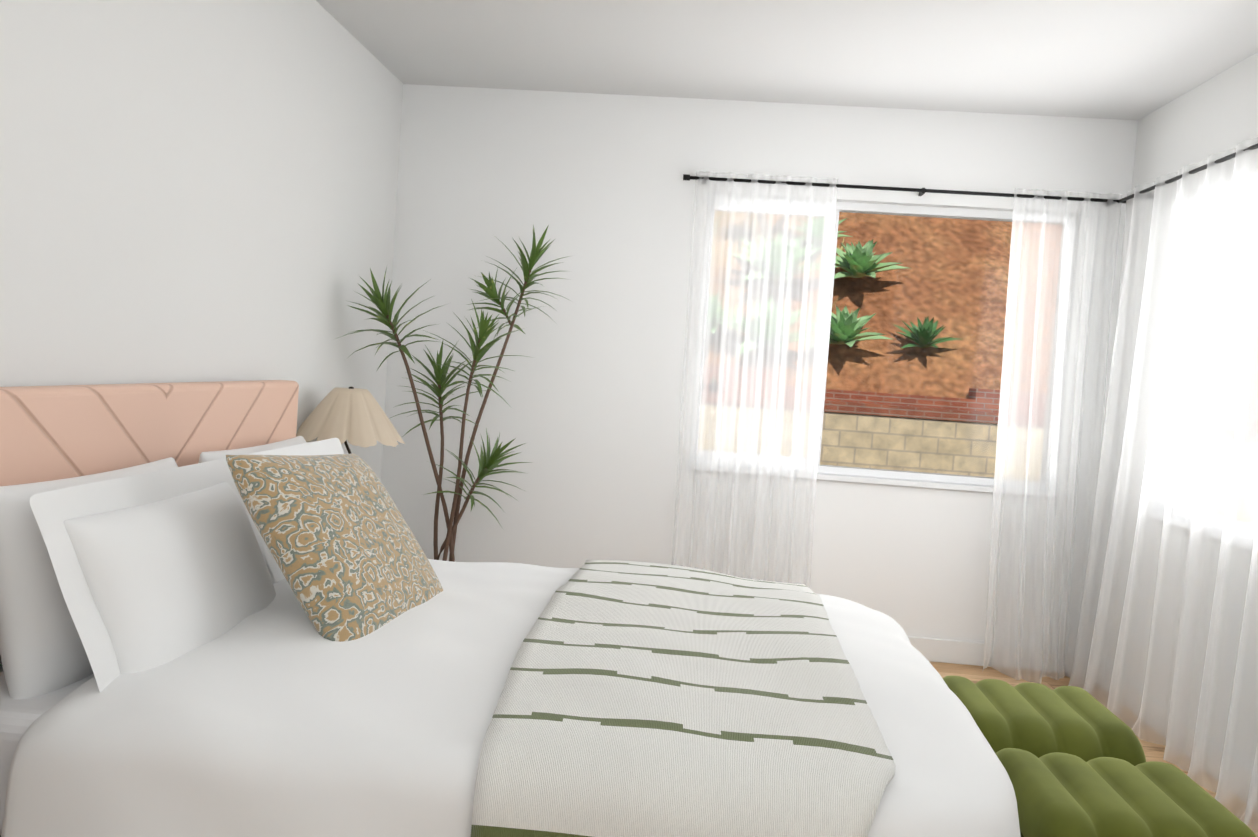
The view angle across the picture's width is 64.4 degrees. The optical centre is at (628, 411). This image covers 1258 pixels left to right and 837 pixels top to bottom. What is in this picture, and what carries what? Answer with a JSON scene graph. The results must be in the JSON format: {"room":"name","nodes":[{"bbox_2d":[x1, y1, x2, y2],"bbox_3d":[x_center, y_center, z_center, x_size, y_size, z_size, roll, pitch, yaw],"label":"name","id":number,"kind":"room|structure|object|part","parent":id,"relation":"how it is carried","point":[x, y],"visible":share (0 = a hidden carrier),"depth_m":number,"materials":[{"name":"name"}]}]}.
{"room":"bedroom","nodes":[
{"label":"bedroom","id":0,"kind":"room"},
{"bbox_2d":[0,0,402,836],"bbox_3d":[-1.394,-0.168,1.863,0.160,2.440,5.850,4,3,4],"label":"wall","id":1,"kind":"structure","parent":0,"point":[198,190],"depth_m":2.79,"materials":[{"name":"white paint"}]},
{"bbox_2d":[381,84,1137,650],"bbox_3d":[0.590,-0.160,4.573,3.410,2.440,0.160,4,3,4],"label":"wall","id":2,"kind":"structure","parent":0,"point":[583,408],"depth_m":4.52,"materials":[{"name":"white paint"}]},
{"bbox_2d":[689,194,1076,497],"bbox_3d":[1.128,-0.305,4.500,1.630,1.250,0.155,4,3,4],"label":"window","id":3,"kind":"structure","parent":2,"relation":"in","point":[896,477],"depth_m":4.51,"materials":[{"name":"white plastic"}]},
{"bbox_2d":[907,636,1074,673],"bbox_3d":[0.419,1.001,4.547,3.180,0.105,0.014,4,3,4],"label":"baseboard","id":4,"kind":"structure","parent":2,"relation":"attached to","point":[950,651],"depth_m":4.46,"materials":[{"name":"white paint"}]},
{"bbox_2d":[316,0,1257,119],"bbox_3d":[0.387,-1.334,1.633,4.450,0.150,6.630,4,3,4],"label":"ceiling","id":5,"kind":"structure","parent":0,"point":[1122,59],"depth_m":3.69,"materials":[{"name":"white paint"}]},
{"bbox_2d":[929,661,1257,836],"bbox_3d":[0.215,1.230,1.804,4.050,0.120,6.330,4,3,4],"label":"floor","id":6,"kind":"structure","parent":0,"point":[1154,751],"depth_m":4.16,"materials":[{"name":"brown wood"}]},
{"bbox_2d":[333,225,572,561],"bbox_3d":[-0.687,0.088,4.069,0.925,1.819,0.836,4,3,4],"label":"dracaena plant","id":7,"kind":"object","parent":6,"relation":"on","point":[488,463],"visible":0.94,"depth_m":4.13,"materials":[{"name":"green plant"}]},
{"bbox_2d":[0,380,1020,836],"bbox_3d":[-0.249,0.555,2.410,2.075,1.105,1.794,4,3,4],"label":"bed","id":8,"kind":"object","parent":6,"relation":"on","point":[234,610],"visible":1,"depth_m":1.82,"materials":[{"name":"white fabric"}]},
{"bbox_2d":[0,457,202,717],"bbox_3d":[-1.097,0.328,2.098,0.170,0.440,0.680,-8,2,4],"label":"pillow","id":9,"kind":"object","parent":8,"relation":"on","point":[44,658],"depth_m":1.82,"materials":[{"name":"white fabric"}]},
{"bbox_3d":[-1.216,0.167,2.521,0.080,0.475,1.680,4,3,4],"label":"headboard","id":10,"kind":"part","parent":8,"relation":"part of","materials":[{"name":"pink fabric"}]},
{"bbox_2d":[29,458,296,754],"bbox_3d":[-0.932,0.359,2.107,0.150,0.490,0.750,-20,1,5],"label":"pillow","id":11,"kind":"object","parent":8,"relation":"on","point":[155,570],"depth_m":1.91,"materials":[{"name":"white fabric"}]},
{"bbox_2d":[225,453,451,665],"bbox_3d":[-0.652,0.312,2.336,0.150,0.540,0.600,-34,-8,9],"label":"cushion","id":12,"kind":"object","parent":8,"relation":"on","point":[362,580],"depth_m":2.15,"materials":[{"name":"multicoloured fabric"}]},
{"bbox_2d":[0,551,1020,836],"bbox_3d":[-0.103,0.751,2.369,1.750,0.557,1.688,4,3,4],"label":"duvet","id":13,"kind":"object","parent":8,"relation":"on","point":[638,699],"depth_m":1.70,"materials":[{"name":"white fabric"}]},
{"bbox_2d":[447,559,895,836],"bbox_3d":[0.125,0.718,2.287,0.695,0.491,1.591,4,3,4],"label":"throw","id":14,"kind":"object","parent":8,"relation":"on","point":[639,699],"depth_m":1.71,"materials":[{"name":"white fabric"}]},
{"bbox_3d":[-1.089,0.710,3.636,0.285,0.565,0.465,4,3,4],"label":"nightstand","id":15,"kind":"object","parent":6,"relation":"on","visible":0},
{"bbox_2d":[296,386,404,453],"bbox_3d":[-1.047,0.165,3.713,0.398,0.518,0.416,4,3,4],"label":"lamp","id":16,"kind":"object","parent":15,"relation":"on","point":[355,416],"visible":0.77,"depth_m":3.60,"materials":[{"name":"beige fabric"}]},
{"bbox_3d":[0.776,1.181,2.298,1.610,0.006,2.400,4,3,4],"label":"rug","id":17,"kind":"object","parent":6,"relation":"on","visible":0},
{"bbox_2d":[943,676,1145,765],"bbox_3d":[0.987,0.947,2.488,0.400,0.471,0.492,4,3,4],"label":"ottoman","id":18,"kind":"object","parent":17,"relation":"on","point":[1038,720],"visible":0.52,"depth_m":2.34,"materials":[{"name":"green fabric"}]},
{"bbox_2d":[996,748,1256,836],"bbox_3d":[0.950,0.968,1.980,0.400,0.471,0.492,4,3,4],"label":"ottoman","id":19,"kind":"object","parent":17,"relation":"on","point":[1057,794],"visible":0.85,"depth_m":1.91,"materials":[{"name":"green fabric"}]},
{"bbox_2d":[1089,52,1257,769],"bbox_3d":[1.993,0.080,1.544,0.160,2.440,5.690,4,3,4],"label":"wall","id":20,"kind":"structure","parent":0,"point":[1218,114],"depth_m":3.88,"materials":[{"name":"white paint"}]},
{"bbox_2d":[671,138,1257,835],"bbox_3d":[1.014,0.120,2.702,1.945,2.093,3.530,4,3,4],"label":"curtains","id":21,"kind":"object","parent":20,"relation":"attached to","point":[1089,674],"visible":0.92,"depth_m":4.17,"materials":[{"name":"white fabric"}]},
{"bbox_3d":[1.083,-0.891,2.620,1.900,0.014,3.462,4,3,4],"label":"rod","id":22,"kind":"part","parent":21,"relation":"part of","materials":[{"name":"black metal"}]},
{"bbox_2d":[1085,651,1257,811],"bbox_3d":[1.832,1.234,1.686,0.014,0.105,5.530,4,3,4],"label":"baseboard","id":23,"kind":"structure","parent":20,"relation":"attached to","point":[1136,700],"depth_m":3.57,"materials":[{"name":"white paint"}]},
{"bbox_2d":[1146,177,1257,550],"bbox_3d":[2.096,-0.175,3.147,0.155,1.250,1.500,4,3,4],"label":"window","id":24,"kind":"structure","parent":20,"relation":"in","point":[1188,396],"depth_m":3.84,"materials":[{"name":"white plastic"}]},
{"label":"outside","id":25,"kind":"structure","parent":0,"visible":0},
{"bbox_2d":[697,194,1257,523],"bbox_3d":[2.486,-6.920,20.410,24.000,15.476,16.670,4,3,4],"label":"garden","id":26,"kind":"object","parent":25,"point":[888,299],"depth_m":13.54,"materials":[{"name":"soil"}]}
]}

